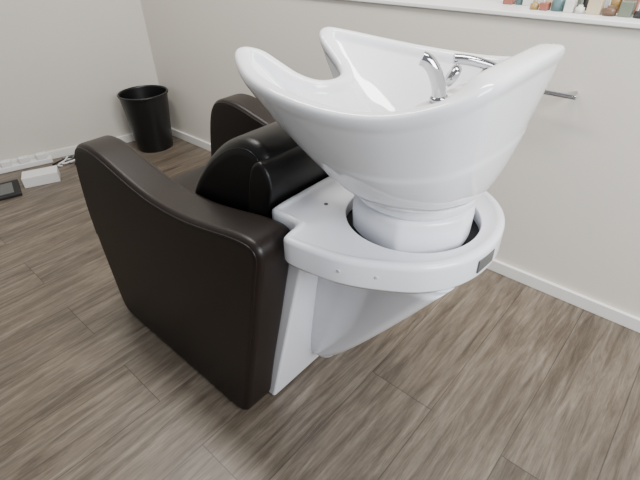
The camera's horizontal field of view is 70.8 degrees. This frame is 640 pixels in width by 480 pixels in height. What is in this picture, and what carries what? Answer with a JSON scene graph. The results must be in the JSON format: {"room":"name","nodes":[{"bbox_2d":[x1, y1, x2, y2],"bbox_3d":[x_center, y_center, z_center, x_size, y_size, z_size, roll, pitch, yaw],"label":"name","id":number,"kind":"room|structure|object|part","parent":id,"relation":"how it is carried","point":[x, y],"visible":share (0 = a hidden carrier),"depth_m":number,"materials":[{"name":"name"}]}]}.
{"room":"salon","nodes":[
{"label":"salon","id":0,"kind":"room"},
{"bbox_2d":[0,0,158,160],"bbox_3d":[-2.616,-1.257,1.778,4.480,2.608,0.096,-20,39,-25],"label":"wall","id":1,"kind":"structure","parent":0,"point":[65,64],"depth_m":2.71,"materials":[{"name":"grey paint"}]},
{"bbox_2d":[0,133,134,165],"bbox_3d":[-2.772,-0.147,2.344,3.990,0.052,0.013,-20,39,-25],"label":"baseboard","id":2,"kind":"structure","parent":1,"relation":"attached to","point":[67,151],"depth_m":2.90,"materials":[{"name":"white"}]},
{"bbox_2d":[0,135,639,479],"bbox_3d":[-1.284,0.553,1.385,6.560,0.048,3.652,26,43,33],"label":"floor","id":3,"kind":"structure","parent":0,"point":[498,377],"depth_m":1.41,"materials":[{"name":"brown laminate"}]},
{"bbox_2d":[0,179,21,200],"bbox_3d":[-1.825,-0.254,2.493,0.288,0.019,0.208,-22,40,-27],"label":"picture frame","id":4,"kind":"object","parent":3,"relation":"on","point":[9,189],"visible":1,"depth_m":2.51,"materials":[{"name":"black plastic"}]},
{"bbox_2d":[0,151,52,173],"bbox_3d":[-1.829,-0.477,2.768,0.320,0.068,0.048,-20,39,-25],"label":"power strip","id":5,"kind":"object","parent":3,"relation":"on","point":[24,162],"visible":1,"depth_m":2.76,"materials":[{"name":"white plastic"}]},
{"bbox_2d":[21,165,60,187],"bbox_3d":[-1.618,-0.368,2.612,0.184,0.060,0.104,-17,38,-21],"label":"cardboard box","id":6,"kind":"object","parent":3,"relation":"on","point":[41,176],"visible":1,"depth_m":2.58,"materials":[{"name":"white cardboard"}]},
{"bbox_2d":[52,155,75,166],"bbox_3d":[-1.471,-0.535,2.878,0.430,0.021,0.202,-12,36,-14],"label":"cable","id":7,"kind":"object","parent":3,"relation":"on","point":[70,157],"visible":0.28,"depth_m":2.82,"materials":[{"name":"white plastic"}]},
{"bbox_2d":[117,85,172,152],"bbox_3d":[-1.104,-0.777,2.915,0.307,0.362,0.307,26,43,33],"label":"waste bin","id":8,"kind":"object","parent":3,"relation":"on","point":[145,107],"visible":1,"depth_m":2.84,"materials":[{"name":"black plastic"}]},
{"bbox_2d":[74,93,504,409],"bbox_3d":[-0.113,0.011,1.351,1.218,0.830,0.609,26,43,33],"label":"chair","id":9,"kind":"object","parent":3,"relation":"on","point":[253,264],"visible":0.88,"depth_m":1.05,"materials":[{"name":"black leather"}]},
{"bbox_3d":[-0.407,0.109,1.329,0.874,0.706,0.104,26,43,33],"label":"arm","id":10,"kind":"part","parent":9,"relation":"part of","materials":[{"name":"black leather"}]},
{"bbox_3d":[-0.297,-0.064,1.497,0.618,0.175,0.395,26,43,33],"label":"seat","id":11,"kind":"part","parent":9,"relation":"part of","materials":[{"name":"black leather"}]},
{"bbox_3d":[-0.075,-0.113,1.634,0.874,0.706,0.107,26,43,33],"label":"arm","id":12,"kind":"part","parent":9,"relation":"part of","materials":[{"name":"black leather"}]},
{"bbox_3d":[-0.119,-0.171,1.221,0.367,0.383,0.367,26,43,33],"label":"backrest","id":13,"kind":"part","parent":9,"relation":"part of","materials":[{"name":"black leather"}]},
{"bbox_3d":[0.027,0.158,1.300,0.210,0.634,0.403,26,43,33],"label":"panel","id":14,"kind":"part","parent":9,"relation":"part of","materials":[{"name":"white plastic"}]},
{"bbox_2d":[235,27,564,220],"bbox_3d":[0.128,-0.249,0.880,0.537,0.284,0.464,26,43,33],"label":"basin","id":15,"kind":"object","parent":9,"relation":"on","point":[415,132],"visible":1,"depth_m":0.72,"materials":[{"name":"white ceramic"}]},
{"bbox_3d":[0.184,-0.262,0.732,0.052,0.086,0.024,3,35,7],"label":"spray handle","id":16,"kind":"part","parent":15,"relation":"part of","materials":[{"name":"silver metal"}]},
{"bbox_2d":[429,94,447,103],"bbox_3d":[0.199,-0.235,0.750,0.034,0.013,0.034,26,43,33],"label":"ring","id":17,"kind":"object","parent":15,"relation":"attached to","point":[434,98],"depth_m":0.74,"materials":[{"name":"silver metal"}]},
{"bbox_3d":[0.233,-0.290,0.793,0.016,0.040,0.040,30,36,-8],"label":"vacuum knob","id":18,"kind":"part","parent":15,"relation":"part of","materials":[{"name":"silver metal"}]},
{"bbox_3d":[0.278,-0.318,0.809,0.077,0.033,0.019,3,35,6],"label":"mixer lever","id":19,"kind":"part","parent":15,"relation":"part of","materials":[{"name":"silver metal"}]},
{"bbox_3d":[0.313,0.039,0.849,0.056,0.029,0.003,-30,44,-34],"label":"maker plate","id":20,"kind":"part","parent":9,"relation":"part of","materials":[{"name":"grey metal"}]},
{"bbox_2d":[140,0,639,317],"bbox_3d":[0.780,-0.372,1.805,4.608,0.998,0.404,26,43,33],"label":"wall","id":21,"kind":"structure","parent":0,"point":[568,194],"depth_m":1.60,"materials":[{"name":"beige paint"}]},
{"bbox_2d":[171,127,639,332],"bbox_3d":[0.654,0.070,1.919,4.596,0.052,0.014,26,43,33],"label":"baseboard","id":22,"kind":"structure","parent":21,"relation":"attached to","point":[615,315],"depth_m":1.72,"materials":[{"name":"white"}]},
{"bbox_2d":[347,0,639,28],"bbox_3d":[0.785,-0.774,1.498,4.560,0.014,0.414,26,43,33],"label":"shelf","id":23,"kind":"object","parent":21,"relation":"on","point":[493,7],"depth_m":1.44,"materials":[{"name":"white"}]},
{"bbox_2d":[503,0,639,18],"bbox_3d":[0.943,-0.676,1.251,0.885,0.103,0.118,26,43,33],"label":"bottles","id":24,"kind":"object","parent":23,"relation":"on","point":[626,8],"visible":1,"depth_m":1.34,"materials":[{"name":"multicoloured plastic"}]},
{"bbox_2d":[544,90,577,99],"bbox_3d":[0.686,-0.487,1.442,0.268,0.014,0.061,26,43,33],"label":"towel bar","id":25,"kind":"object","parent":21,"relation":"attached to","point":[572,96],"visible":0.48,"depth_m":1.38,"materials":[{"name":"silver metal"}]}
]}

